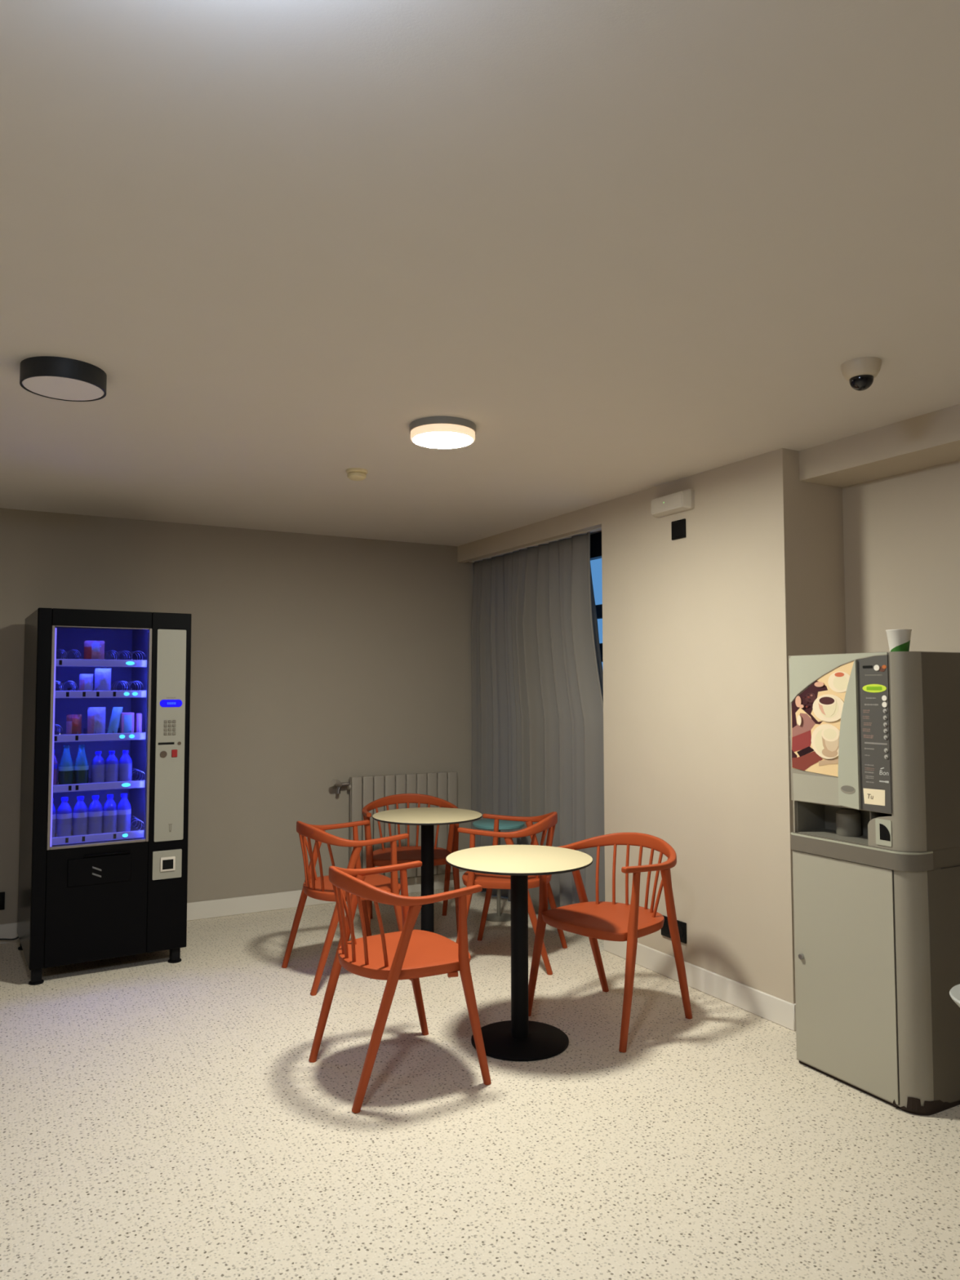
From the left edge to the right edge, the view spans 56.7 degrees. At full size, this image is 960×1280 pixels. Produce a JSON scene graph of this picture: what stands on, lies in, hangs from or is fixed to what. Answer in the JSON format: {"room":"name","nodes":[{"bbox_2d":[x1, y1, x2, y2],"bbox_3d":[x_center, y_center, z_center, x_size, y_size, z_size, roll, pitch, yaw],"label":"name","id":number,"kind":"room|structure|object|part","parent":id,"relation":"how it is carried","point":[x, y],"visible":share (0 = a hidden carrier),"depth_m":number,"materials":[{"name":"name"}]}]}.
{"room":"common room","nodes":[
{"label":"common room","id":0,"kind":"room"},
{"bbox_2d":[0,507,474,924],"bbox_3d":[-3.243,0.474,4.937,8.100,2.510,0.100,2,-3,-29],"label":"wall","id":1,"kind":"structure","parent":0,"point":[317,660],"depth_m":5.90,"materials":[{"name":"beige paint"}]},
{"bbox_2d":[0,892,4,910],"bbox_3d":[-2.808,1.494,5.057,0.186,0.100,0.014,2,-3,-29],"label":"power socket","id":2,"kind":"object","parent":1,"relation":"attached to","point":[2,894],"visible":1,"depth_m":5.09,"materials":[{"name":"black plastic"}]},
{"bbox_2d":[0,936,18,940],"bbox_3d":[-2.720,1.604,5.059,0.260,0.214,0.066,2,-3,-29],"label":"power cable","id":3,"kind":"object","parent":2,"relation":"attached to","point":[17,937],"visible":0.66,"depth_m":5.06,"materials":[{"name":"black plastic"}]},
{"bbox_2d":[0,871,466,944],"bbox_3d":[-3.345,1.666,4.751,7.600,0.110,0.014,2,-3,-29],"label":"baseboard","id":4,"kind":"structure","parent":1,"relation":"attached to","point":[286,900],"depth_m":5.77,"materials":[{"name":"beige"}]},
{"bbox_2d":[331,771,457,879],"bbox_3d":[-0.595,1.367,6.220,0.962,0.850,0.125,2,-3,-29],"label":"radiator","id":5,"kind":"object","parent":1,"relation":"attached to","point":[364,790],"visible":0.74,"depth_m":6.21,"materials":[{"name":"white metal"}]},
{"bbox_2d":[0,0,959,546],"bbox_3d":[-0.699,-1.079,0.390,8.100,0.100,10.655,2,-3,-29],"label":"ceiling","id":6,"kind":"structure","parent":0,"point":[635,246],"depth_m":2.10,"materials":[{"name":"paint"}]},
{"bbox_2d":[19,355,106,401],"bbox_3d":[-1.378,-0.861,2.945,0.260,0.062,0.260,2,-3,-29],"label":"ceiling lamp","id":7,"kind":"object","parent":6,"relation":"attached to","point":[59,378],"visible":1,"depth_m":2.88,"materials":[{"name":"black metal"}]},
{"bbox_2d":[22,376,104,400],"bbox_3d":[-1.378,-0.833,2.944,0.247,0.003,0.247,2,-3,-29],"label":"diffuser","id":8,"kind":"object","parent":7,"relation":"attached to","point":[59,388],"depth_m":2.93,"materials":[{"name":"white plastic"}]},
{"bbox_2d":[346,467,367,480],"bbox_3d":[-0.597,-0.800,4.310,0.104,0.043,0.104,2,-3,-29],"label":"smoke detector","id":9,"kind":"object","parent":6,"relation":"attached to","point":[353,473],"visible":1,"depth_m":4.28,"materials":[{"name":"beige plastic"}]},
{"bbox_2d":[409,416,475,448],"bbox_3d":[-0.150,-0.831,3.581,0.268,0.060,0.268,2,-3,-29],"label":"ceiling lamp","id":10,"kind":"object","parent":6,"relation":"attached to","point":[432,432],"visible":1,"depth_m":3.50,"materials":[{"name":"grey plastic"}]},
{"bbox_2d":[471,532,604,913],"bbox_3d":[0.352,0.574,5.891,0.174,2.388,1.681,2,-3,-29],"label":"curtain","id":11,"kind":"object","parent":6,"relation":"hanging from","point":[537,673],"visible":0.81,"depth_m":5.76,"materials":[{"name":"grey fabric"}]},
{"bbox_2d":[840,356,881,391],"bbox_3d":[1.242,-0.856,2.895,0.122,0.088,0.122,2,-3,-29],"label":"dome camera","id":12,"kind":"object","parent":6,"relation":"attached to","point":[860,372],"visible":1,"depth_m":2.86,"materials":[{"name":"beige plastic"}]},
{"bbox_3d":[0.402,-0.693,5.933,0.209,0.090,1.785,2,-3,-29],"label":"trim","id":13,"kind":"structure","parent":6,"relation":"attached to","visible":0},
{"bbox_2d":[469,526,601,562],"bbox_3d":[0.365,-0.636,5.915,0.060,0.025,1.755,2,-3,-29],"label":"track","id":14,"kind":"object","parent":13,"relation":"attached to","point":[597,529],"visible":0.26,"depth_m":5.79,"materials":[{"name":"beige metal"}]},
{"bbox_2d":[0,886,959,1279],"bbox_3d":[-0.738,1.526,0.228,8.000,0.100,10.655,2,-3,-29],"label":"floor","id":15,"kind":"structure","parent":0,"point":[160,1119],"depth_m":2.93,"materials":[{"name":"stone"}]},
{"bbox_2d":[17,607,191,985],"bbox_3d":[-2.091,0.795,4.929,0.750,1.862,0.818,2,-4,-31],"label":"vending machine","id":16,"kind":"object","parent":15,"relation":"on","point":[97,896],"visible":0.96,"depth_m":4.68,"materials":[{"name":"black metal"}]},
{"bbox_3d":[-2.556,1.692,4.994,0.068,0.080,0.068,2,-4,-31],"label":"leg","id":17,"kind":"part","parent":16,"relation":"part of","materials":[{"name":"black metal"}]},
{"bbox_3d":[-2.200,1.660,4.409,0.068,0.080,0.068,2,-4,-31],"label":"leg","id":18,"kind":"part","parent":16,"relation":"part of","materials":[{"name":"black metal"}]},
{"bbox_2d":[52,798,56,837],"bbox_3d":[-2.196,0.916,4.549,0.048,0.212,0.048,2,-4,-31],"label":"drink bottle","id":19,"kind":"object","parent":16,"relation":"on","point":[54,814],"visible":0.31,"depth_m":4.54,"materials":[{"name":"blue plastic"}]},
{"bbox_2d":[53,749,57,785],"bbox_3d":[-2.197,0.661,4.563,0.052,0.195,0.052,2,-4,-31],"label":"drink bottle","id":20,"kind":"object","parent":16,"relation":"on","point":[55,770],"visible":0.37,"depth_m":4.55,"materials":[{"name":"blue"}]},
{"bbox_2d":[56,796,71,836],"bbox_3d":[-2.142,0.918,4.582,0.072,0.212,0.072,2,-4,-31],"label":"drink bottle","id":21,"kind":"object","parent":16,"relation":"on","point":[64,815],"visible":0.92,"depth_m":4.55,"materials":[{"name":"blue plastic"}]},
{"bbox_2d":[57,745,73,784],"bbox_3d":[-2.140,0.653,4.598,0.072,0.215,0.072,2,-4,-31],"label":"drink bottle","id":22,"kind":"object","parent":16,"relation":"on","point":[65,770],"visible":0.91,"depth_m":4.57,"materials":[{"name":"teal plastic"}]},
{"bbox_2d":[66,714,81,734],"bbox_3d":[-2.112,0.447,4.626,0.050,0.118,0.058,-1,-3,22],"label":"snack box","id":23,"kind":"object","parent":16,"relation":"on","point":[73,722],"visible":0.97,"depth_m":4.61,"materials":[{"name":"red cardboard"}]},
{"bbox_2d":[71,795,87,835],"bbox_3d":[-2.078,0.920,4.621,0.072,0.212,0.072,2,-4,-31],"label":"drink bottle","id":24,"kind":"object","parent":16,"relation":"on","point":[80,809],"visible":0.92,"depth_m":4.59,"materials":[{"name":"blue plastic"}]},
{"bbox_2d":[73,744,88,783],"bbox_3d":[-2.079,0.655,4.635,0.072,0.215,0.072,2,-4,-31],"label":"drink bottle","id":25,"kind":"object","parent":16,"relation":"on","point":[81,767],"visible":0.88,"depth_m":4.61,"materials":[{"name":"teal plastic"}]},
{"bbox_2d":[79,674,93,690],"bbox_3d":[-2.067,0.231,4.665,0.054,0.105,0.047,0,-3,3],"label":"snack bag","id":26,"kind":"object","parent":16,"relation":"on","point":[86,681],"visible":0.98,"depth_m":4.65,"materials":[{"name":"plastic"}]},
{"bbox_2d":[84,640,104,659],"bbox_3d":[-2.036,0.062,4.694,0.100,0.118,0.054,2,-4,-31],"label":"snack bag","id":27,"kind":"object","parent":16,"relation":"on","point":[93,650],"visible":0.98,"depth_m":4.68,"materials":[{"name":"red plastic"}]},
{"bbox_2d":[87,795,102,834],"bbox_3d":[-2.016,0.922,4.659,0.072,0.212,0.072,2,-4,-31],"label":"drink bottle","id":28,"kind":"object","parent":16,"relation":"on","point":[95,816],"visible":0.95,"depth_m":4.63,"materials":[{"name":"blue plastic"}]},
{"bbox_2d":[87,706,106,733],"bbox_3d":[-2.019,0.432,4.683,0.088,0.155,0.053,2,-4,-31],"label":"snack bag","id":29,"kind":"object","parent":16,"relation":"on","point":[95,715],"visible":0.97,"depth_m":4.67,"materials":[{"name":"plastic"}]},
{"bbox_2d":[90,751,105,782],"bbox_3d":[-2.009,0.675,4.676,0.068,0.178,0.068,2,-4,-31],"label":"drink bottle","id":30,"kind":"object","parent":16,"relation":"on","point":[98,765],"visible":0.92,"depth_m":4.65,"materials":[{"name":"blue plastic"}]},
{"bbox_3d":[-2.004,1.026,4.612,0.518,0.039,0.014,2,-4,-31],"label":"price rail","id":31,"kind":"part","parent":16,"relation":"part of","materials":[{"name":"grey plastic"}]},
{"bbox_3d":[-2.004,0.763,4.625,0.518,0.039,0.014,2,-4,-31],"label":"price rail","id":32,"kind":"part","parent":16,"relation":"part of","materials":[{"name":"grey"}]},
{"bbox_3d":[-1.950,0.492,4.577,0.482,1.120,0.016,2,-4,-31],"label":"window trim","id":33,"kind":"part","parent":16,"relation":"part of","materials":[{"name":"grey"}]},
{"bbox_2d":[55,817,143,836],"bbox_3d":[-2.129,1.026,4.817,0.518,0.038,0.467,2,-4,-31],"label":"shelf","id":34,"kind":"object","parent":16,"relation":"attached to","point":[136,827],"depth_m":4.70,"materials":[{"name":"grey metal"}]},
{"bbox_2d":[53,727,145,734],"bbox_3d":[-2.130,0.508,4.845,0.518,0.038,0.467,2,-4,-31],"label":"shelf","id":35,"kind":"object","parent":16,"relation":"attached to","point":[85,731],"depth_m":4.72,"materials":[{"name":"grey metal"}]},
{"bbox_3d":[-2.005,0.508,4.639,0.518,0.039,0.014,2,-4,-31],"label":"price rail","id":36,"kind":"part","parent":16,"relation":"part of","materials":[{"name":"grey plastic"}]},
{"bbox_2d":[57,772,144,784],"bbox_3d":[-2.129,0.762,4.831,0.518,0.038,0.467,2,-4,-31],"label":"shelf","id":37,"kind":"object","parent":16,"relation":"attached to","point":[138,778],"depth_m":4.73,"materials":[{"name":"grey metal"}]},
{"bbox_2d":[55,688,146,690],"bbox_3d":[-2.130,0.283,4.857,0.518,0.038,0.467,2,-4,-31],"label":"shelf","id":38,"kind":"object","parent":16,"relation":"attached to","point":[56,689],"depth_m":4.83,"materials":[{"name":"grey metal"}]},
{"bbox_3d":[-2.005,0.283,4.651,0.518,0.039,0.014,2,-4,-31],"label":"price rail","id":39,"kind":"part","parent":16,"relation":"part of","materials":[{"name":"grey"}]},
{"bbox_3d":[-2.005,0.120,4.660,0.518,0.039,0.014,2,-4,-31],"label":"price rail","id":40,"kind":"part","parent":16,"relation":"part of","materials":[{"name":"grey"}]},
{"bbox_2d":[56,657,146,659],"bbox_3d":[-2.131,0.120,4.865,0.518,0.038,0.467,2,-4,-31],"label":"shelf","id":41,"kind":"object","parent":16,"relation":"attached to","point":[59,658],"depth_m":4.79,"materials":[{"name":"grey metal"}]},
{"bbox_2d":[94,668,111,690],"bbox_3d":[-1.997,0.218,4.708,0.080,0.135,0.048,2,-4,-31],"label":"snack bag","id":42,"kind":"object","parent":16,"relation":"on","point":[102,676],"visible":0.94,"depth_m":4.69,"materials":[{"name":"plastic"}]},
{"bbox_2d":[102,794,117,833],"bbox_3d":[-1.954,0.923,4.696,0.072,0.212,0.072,2,-4,-31],"label":"drink bottle","id":43,"kind":"object","parent":16,"relation":"on","point":[109,809],"visible":0.93,"depth_m":4.67,"materials":[{"name":"blue plastic"}]},
{"bbox_2d":[104,751,118,782],"bbox_3d":[-1.952,0.677,4.711,0.068,0.178,0.068,2,-4,-31],"label":"drink bottle","id":44,"kind":"object","parent":16,"relation":"on","point":[111,774],"visible":0.94,"depth_m":4.68,"materials":[{"name":"blue plastic"}]},
{"bbox_2d":[106,706,123,733],"bbox_3d":[-1.942,0.434,4.729,0.080,0.155,0.032,2,-4,-31],"label":"snack bag","id":45,"kind":"object","parent":16,"relation":"on","point":[115,717],"visible":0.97,"depth_m":4.72,"materials":[{"name":"teal plastic"}]},
{"bbox_2d":[116,793,131,831],"bbox_3d":[-1.895,0.925,4.732,0.072,0.212,0.072,2,-4,-31],"label":"drink bottle","id":46,"kind":"object","parent":16,"relation":"on","point":[124,809],"visible":0.92,"depth_m":4.71,"materials":[{"name":"blue plastic"}]},
{"bbox_2d":[118,750,132,781],"bbox_3d":[-1.893,0.679,4.747,0.068,0.178,0.068,2,-4,-31],"label":"drink bottle","id":47,"kind":"object","parent":16,"relation":"on","point":[125,764],"visible":0.92,"depth_m":4.72,"materials":[{"name":"blue plastic"}]},
{"bbox_2d":[121,782,130,786],"bbox_3d":[-1.870,0.766,4.698,0.044,0.020,0.004,2,-4,-31],"label":"light","id":48,"kind":"object","parent":16,"relation":"on","point":[126,784],"depth_m":4.70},
{"bbox_2d":[120,712,134,733],"bbox_3d":[-1.889,0.451,4.764,0.066,0.125,0.037,2,-4,-31],"label":"snack box","id":49,"kind":"object","parent":16,"relation":"on","point":[126,722],"visible":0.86,"depth_m":4.75,"materials":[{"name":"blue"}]},
{"bbox_2d":[125,661,134,665],"bbox_3d":[-1.863,0.124,4.737,0.044,0.020,0.004,2,-4,-31],"label":"light","id":50,"kind":"object","parent":16,"relation":"on","point":[130,663],"depth_m":4.74,"materials":[{"name":"teal plastic"}]},
{"bbox_2d":[134,713,142,732],"bbox_3d":[-1.841,0.455,4.793,0.030,0.120,0.036,2,-4,-31],"label":"snack box","id":51,"kind":"object","parent":16,"relation":"on","point":[138,728],"visible":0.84,"depth_m":4.78,"materials":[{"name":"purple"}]},
{"bbox_3d":[-1.651,1.185,4.703,0.077,0.074,0.009,2,-4,-31],"label":"reader frame","id":52,"kind":"part","parent":16,"relation":"part of","materials":[{"name":"beige plastic"}]},
{"bbox_3d":[-1.654,0.504,4.748,0.149,1.122,0.007,2,-4,-31],"label":"control panel","id":53,"kind":"part","parent":16,"relation":"part of","materials":[{"name":"beige"}]},
{"bbox_3d":[-1.632,1.677,4.755,0.068,0.080,0.068,2,-4,-31],"label":"leg","id":54,"kind":"part","parent":16,"relation":"part of","materials":[{"name":"black metal"}]},
{"bbox_2d":[281,819,411,995],"bbox_3d":[-0.689,1.317,4.580,0.529,0.784,0.594,2,-3,-29],"label":"armchair","id":55,"kind":"object","parent":15,"relation":"on","point":[321,888],"visible":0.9,"depth_m":4.43,"materials":[{"name":"orange paint"}]},
{"bbox_3d":[-0.934,1.368,4.728,0.247,0.701,0.044,2,-4,-40],"label":"leg","id":56,"kind":"part","parent":55,"relation":"part of","materials":[{"name":"orange paint"}]},
{"bbox_3d":[-0.693,1.344,4.290,0.247,0.701,0.044,1,-3,-18],"label":"leg","id":57,"kind":"part","parent":55,"relation":"part of","materials":[{"name":"orange paint"}]},
{"bbox_3d":[-0.673,1.274,4.590,0.468,0.040,0.486,2,-3,-29],"label":"seat","id":58,"kind":"part","parent":55,"relation":"part of","materials":[{"name":"orange paint"}]},
{"bbox_3d":[-0.699,0.972,4.593,0.477,0.094,0.594,2,-3,-29],"label":"rail","id":59,"kind":"part","parent":55,"relation":"part of","materials":[{"name":"orange paint"}]},
{"bbox_3d":[-0.638,1.372,4.899,0.129,0.707,0.047,2,-3,-29],"label":"leg","id":60,"kind":"part","parent":55,"relation":"part of","materials":[{"name":"orange paint"}]},
{"bbox_3d":[-0.390,1.348,4.449,0.129,0.707,0.047,2,-3,-29],"label":"leg","id":61,"kind":"part","parent":55,"relation":"part of","materials":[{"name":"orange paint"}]},
{"bbox_2d":[308,860,491,1113],"bbox_3d":[-0.323,1.255,3.413,0.529,0.784,0.594,2,-3,-29],"label":"armchair","id":62,"kind":"object","parent":15,"relation":"on","point":[407,953],"visible":1,"depth_m":3.26,"materials":[{"name":"orange paint"}]},
{"bbox_3d":[-0.568,1.305,3.561,0.247,0.701,0.044,2,-4,-40],"label":"leg","id":63,"kind":"part","parent":62,"relation":"part of","materials":[{"name":"orange paint"}]},
{"bbox_3d":[-0.326,1.282,3.123,0.247,0.701,0.044,1,-3,-18],"label":"leg","id":64,"kind":"part","parent":62,"relation":"part of","materials":[{"name":"orange paint"}]},
{"bbox_3d":[-0.307,1.212,3.424,0.468,0.040,0.486,2,-3,-29],"label":"seat","id":65,"kind":"part","parent":62,"relation":"part of","materials":[{"name":"orange paint"}]},
{"bbox_3d":[-0.333,0.910,3.426,0.477,0.094,0.594,2,-3,-29],"label":"rail","id":66,"kind":"part","parent":62,"relation":"part of","materials":[{"name":"orange paint"}]},
{"bbox_3d":[-0.272,1.310,3.732,0.129,0.707,0.047,2,-3,-29],"label":"leg","id":67,"kind":"part","parent":62,"relation":"part of","materials":[{"name":"orange paint"}]},
{"bbox_3d":[-0.023,1.285,3.282,0.129,0.707,0.047,2,-3,-29],"label":"leg","id":68,"kind":"part","parent":62,"relation":"part of","materials":[{"name":"orange paint"}]},
{"bbox_2d":[361,793,459,934],"bbox_3d":[-0.424,1.363,5.440,0.594,0.784,0.529,0,-3,-9],"label":"armchair","id":69,"kind":"object","parent":15,"relation":"on","point":[380,857],"visible":0.7,"depth_m":5.52,"materials":[{"name":"orange paint"}]},
{"bbox_3d":[-0.693,1.411,5.540,0.044,0.701,0.247,0,-3,2],"label":"leg","id":70,"kind":"part","parent":69,"relation":"part of","materials":[{"name":"orange paint"}]},
{"bbox_3d":[-0.647,1.388,5.201,0.047,0.707,0.129,0,-3,-9],"label":"leg","id":71,"kind":"part","parent":69,"relation":"part of","materials":[{"name":"orange paint"}]},
{"bbox_3d":[-0.426,1.018,5.469,0.594,0.094,0.477,0,-3,-9],"label":"rail","id":72,"kind":"part","parent":69,"relation":"part of","materials":[{"name":"orange paint"}]},
{"bbox_3d":[-0.421,1.318,5.425,0.486,0.040,0.468,0,-3,-9],"label":"seat","id":73,"kind":"part","parent":69,"relation":"part of","materials":[{"name":"orange paint"}]},
{"bbox_3d":[-0.198,1.413,5.617,0.044,0.701,0.247,1,-3,-20],"label":"leg","id":74,"kind":"part","parent":69,"relation":"part of","materials":[{"name":"orange paint"}]},
{"bbox_3d":[-0.139,1.391,5.280,0.047,0.707,0.129,0,-3,-9],"label":"leg","id":75,"kind":"part","parent":69,"relation":"part of","materials":[{"name":"orange paint"}]},
{"bbox_2d":[372,807,482,933],"bbox_3d":[-0.292,1.349,4.940,0.611,0.750,0.611,2,-3,-29],"label":"pedestal table","id":76,"kind":"object","parent":15,"relation":"on","point":[426,817],"visible":0.6,"depth_m":4.91,"materials":[{"name":"black metal"}]},
{"bbox_2d":[472,818,524,921],"bbox_3d":[0.118,1.462,5.652,0.330,0.598,0.330,2,-3,-29],"label":"side table","id":77,"kind":"object","parent":15,"relation":"on","point":[488,824],"visible":0.78,"depth_m":5.61,"materials":[{"name":"teal"}]},
{"bbox_2d":[456,811,567,975],"bbox_3d":[0.173,1.329,4.838,0.529,0.784,0.594,-1,-3,15],"label":"armchair","id":78,"kind":"object","parent":15,"relation":"on","point":[490,882],"visible":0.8,"depth_m":4.65,"materials":[{"name":"orange paint"}]},
{"bbox_3d":[-0.085,1.357,4.638,0.129,0.707,0.047,-1,-3,15],"label":"leg","id":79,"kind":"part","parent":78,"relation":"part of","materials":[{"name":"orange paint"}]},
{"bbox_3d":[0.045,1.383,5.136,0.129,0.707,0.047,-1,-3,15],"label":"leg","id":80,"kind":"part","parent":78,"relation":"part of","materials":[{"name":"orange paint"}]},
{"bbox_3d":[0.156,1.286,4.845,0.468,0.040,0.486,-1,-3,15],"label":"seat","id":81,"kind":"part","parent":78,"relation":"part of","materials":[{"name":"orange paint"}]},
{"bbox_3d":[0.183,0.985,4.854,0.477,0.094,0.594,-1,-3,15],"label":"rail","id":82,"kind":"part","parent":78,"relation":"part of","materials":[{"name":"orange paint"}]},
{"bbox_3d":[0.248,1.357,4.558,0.247,0.701,0.044,0,-3,3],"label":"leg","id":83,"kind":"part","parent":78,"relation":"part of","materials":[{"name":"orange paint"}]},
{"bbox_3d":[0.374,1.382,5.042,0.247,0.701,0.044,-2,-3,26],"label":"leg","id":84,"kind":"part","parent":78,"relation":"part of","materials":[{"name":"orange paint"}]},
{"bbox_2d":[445,844,592,1061],"bbox_3d":[0.164,1.282,3.689,0.611,0.750,0.611,2,-3,-29],"label":"pedestal table","id":85,"kind":"object","parent":15,"relation":"on","point":[519,1038],"visible":0.97,"depth_m":3.65,"materials":[{"name":"black metal"}]},
{"bbox_2d":[528,832,692,1052],"bbox_3d":[0.577,1.282,3.951,0.529,0.784,0.594,3,-4,-42],"label":"armchair","id":86,"kind":"object","parent":15,"relation":"on","point":[612,921],"visible":0.87,"depth_m":3.91,"materials":[{"name":"orange paint"}]},
{"bbox_3d":[0.256,1.323,4.005,0.129,0.707,0.047,3,-4,-42],"label":"leg","id":87,"kind":"part","parent":86,"relation":"part of","materials":[{"name":"orange paint"}]},
{"bbox_3d":[0.513,1.339,4.229,0.247,0.701,0.044,2,-4,-31],"label":"leg","id":88,"kind":"part","parent":86,"relation":"part of","materials":[{"name":"orange paint"}]},
{"bbox_3d":[0.564,1.237,3.941,0.468,0.040,0.486,3,-4,-42],"label":"seat","id":89,"kind":"part","parent":86,"relation":"part of","materials":[{"name":"orange paint"}]},
{"bbox_3d":[0.584,0.937,3.977,0.477,0.094,0.594,3,-4,-42],"label":"rail","id":90,"kind":"part","parent":86,"relation":"part of","materials":[{"name":"orange paint"}]},
{"bbox_3d":[0.603,1.302,3.625,0.129,0.707,0.047,3,-4,-42],"label":"leg","id":91,"kind":"part","parent":86,"relation":"part of","materials":[{"name":"orange paint"}]},
{"bbox_3d":[0.851,1.318,3.860,0.044,0.701,0.247,-2,-4,36],"label":"leg","id":92,"kind":"part","parent":86,"relation":"part of","materials":[{"name":"orange paint"}]},
{"bbox_2d":[788,651,959,1115],"bbox_3d":[1.609,0.848,3.413,0.622,1.582,0.536,2,-3,-29],"label":"coffee machine","id":93,"kind":"object","parent":15,"relation":"on","point":[874,737],"visible":1,"depth_m":3.17,"materials":[{"name":"grey metal"}]},
{"bbox_3d":[1.302,0.297,3.377,0.012,0.436,0.312,2,-3,-29],"label":"picture panel","id":94,"kind":"part","parent":93,"relation":"part of","materials":[{"name":"brown"}]},
{"bbox_3d":[1.336,1.214,3.277,0.005,0.798,0.439,2,-3,-29],"label":"door","id":95,"kind":"part","parent":93,"relation":"part of","materials":[{"name":"grey metal"}]},
{"bbox_3d":[1.414,0.698,3.412,0.090,0.099,0.090,2,-3,-29],"label":"spout","id":96,"kind":"part","parent":93,"relation":"part of","materials":[{"name":"grey"}]},
{"bbox_2d":[791,831,933,854],"bbox_3d":[1.395,0.750,3.297,0.122,0.006,0.529,2,-3,-29],"label":"ledge","id":97,"kind":"structure","parent":93,"relation":"on","point":[806,836],"depth_m":3.20,"materials":[{"name":"beige"}]},
{"bbox_3d":[1.412,0.334,3.182,0.006,0.556,0.124,2,-3,-29],"label":"selection panel","id":98,"kind":"part","parent":93,"relation":"part of","materials":[{"name":"grey plastic"}]},
{"bbox_2d":[885,629,911,651],"bbox_3d":[1.527,0.005,3.241,0.087,0.083,0.087,2,-3,-29],"label":"paper cup","id":99,"kind":"object","parent":93,"relation":"on","point":[899,640],"visible":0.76,"depth_m":3.21,"materials":[{"name":"beige paper"}]},
{"bbox_3d":[1.778,0.394,3.230,0.523,0.692,0.004,2,-3,-29],"label":"panel","id":100,"kind":"part","parent":93,"relation":"part of","materials":[{"name":"brown"}]},
{"bbox_3d":[1.780,1.208,3.187,0.523,0.805,0.004,2,-3,-29],"label":"panel","id":101,"kind":"part","parent":93,"relation":"part of","materials":[{"name":"brown"}]},
{"bbox_2d":[949,983,959,1007],"bbox_3d":[1.692,1.376,2.816,0.352,0.464,0.352,2,-3,-29],"label":"stool","id":102,"kind":"object","parent":15,"relation":"on","point":[954,993],"visible":1,"depth_m":2.88,"materials":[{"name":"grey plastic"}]},
{"bbox_2d":[601,448,846,1004],"bbox_3d":[1.262,0.445,4.568,0.564,2.510,1.325,2,-3,-29],"label":"wall","id":103,"kind":"structure","parent":0,"point":[701,628],"depth_m":4.21,"materials":[{"name":"paint"}]},
{"bbox_2d":[457,502,601,562],"bbox_3d":[0.287,-0.681,5.869,0.055,0.120,1.785,2,-3,-29],"label":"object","id":104,"kind":"structure","parent":103,"relation":"attached to","point":[589,517],"depth_m":5.70,"materials":[{"name":"paint"}]},
{"bbox_2d":[590,532,602,662],"bbox_3d":[0.566,0.520,5.958,0.160,2.510,1.785,2,-3,-29],"label":"window","id":105,"kind":"structure","parent":103,"relation":"in","point":[595,539],"depth_m":5.59,"materials":[{"name":"black"}]},
{"bbox_3d":[0.523,0.519,5.934,0.060,2.510,1.785,2,-3,-29],"label":"frame","id":106,"kind":"part","parent":105,"relation":"part of","materials":[{"name":"black metal"}]},
{"bbox_2d":[650,488,694,517],"bbox_3d":[0.968,-0.694,4.511,0.062,0.100,0.280,2,-3,-29],"label":"emergency light","id":107,"kind":"object","parent":103,"relation":"attached to","point":[682,500],"visible":1,"depth_m":4.46,"materials":[{"name":"beige plastic"}]},
{"bbox_2d":[652,493,681,512],"bbox_3d":[0.944,-0.692,4.497,0.002,0.062,0.224,2,-3,-29],"label":"diffuser","id":108,"kind":"object","parent":107,"relation":"attached to","point":[670,503],"depth_m":4.49,"materials":[{"name":"beige plastic"}]},
{"bbox_2d":[661,915,686,943],"bbox_3d":[0.969,1.448,4.454,0.014,0.100,0.183,2,-3,-29],"label":"power socket","id":109,"kind":"object","parent":103,"relation":"attached to","point":[682,926],"visible":0.57,"depth_m":4.41,"materials":[{"name":"black plastic"}]},
{"bbox_2d":[671,518,685,540],"bbox_3d":[1.002,-0.558,4.492,0.013,0.095,0.100,2,-3,-29],"label":"wall plate","id":110,"kind":"object","parent":103,"relation":"attached to","point":[677,527],"visible":1,"depth_m":4.48,"materials":[{"name":"black plastic"}]},
{"bbox_2d":[604,940,795,1031],"bbox_3d":[1.015,1.636,4.359,0.014,0.110,1.339,2,-3,-29],"label":"baseboard","id":111,"kind":"structure","parent":103,"relation":"attached to","point":[770,1007],"depth_m":4.16,"materials":[{"name":"beige"}]},
{"bbox_2d":[842,459,959,653],"bbox_3d":[3.511,0.241,0.806,0.100,2.510,7.445,2,-3,-29],"label":"wall","id":112,"kind":"structure","parent":0,"point":[901,532],"depth_m":3.81,"materials":[{"name":"paint"}]},
{"bbox_2d":[799,404,959,487],"bbox_3d":[3.318,-0.947,0.822,0.280,0.135,7.345,2,-3,-29],"label":"trim","id":113,"kind":"structure","parent":112,"relation":"attached to","point":[932,438],"depth_m":3.63,"materials":[{"name":"paint"}]}
]}

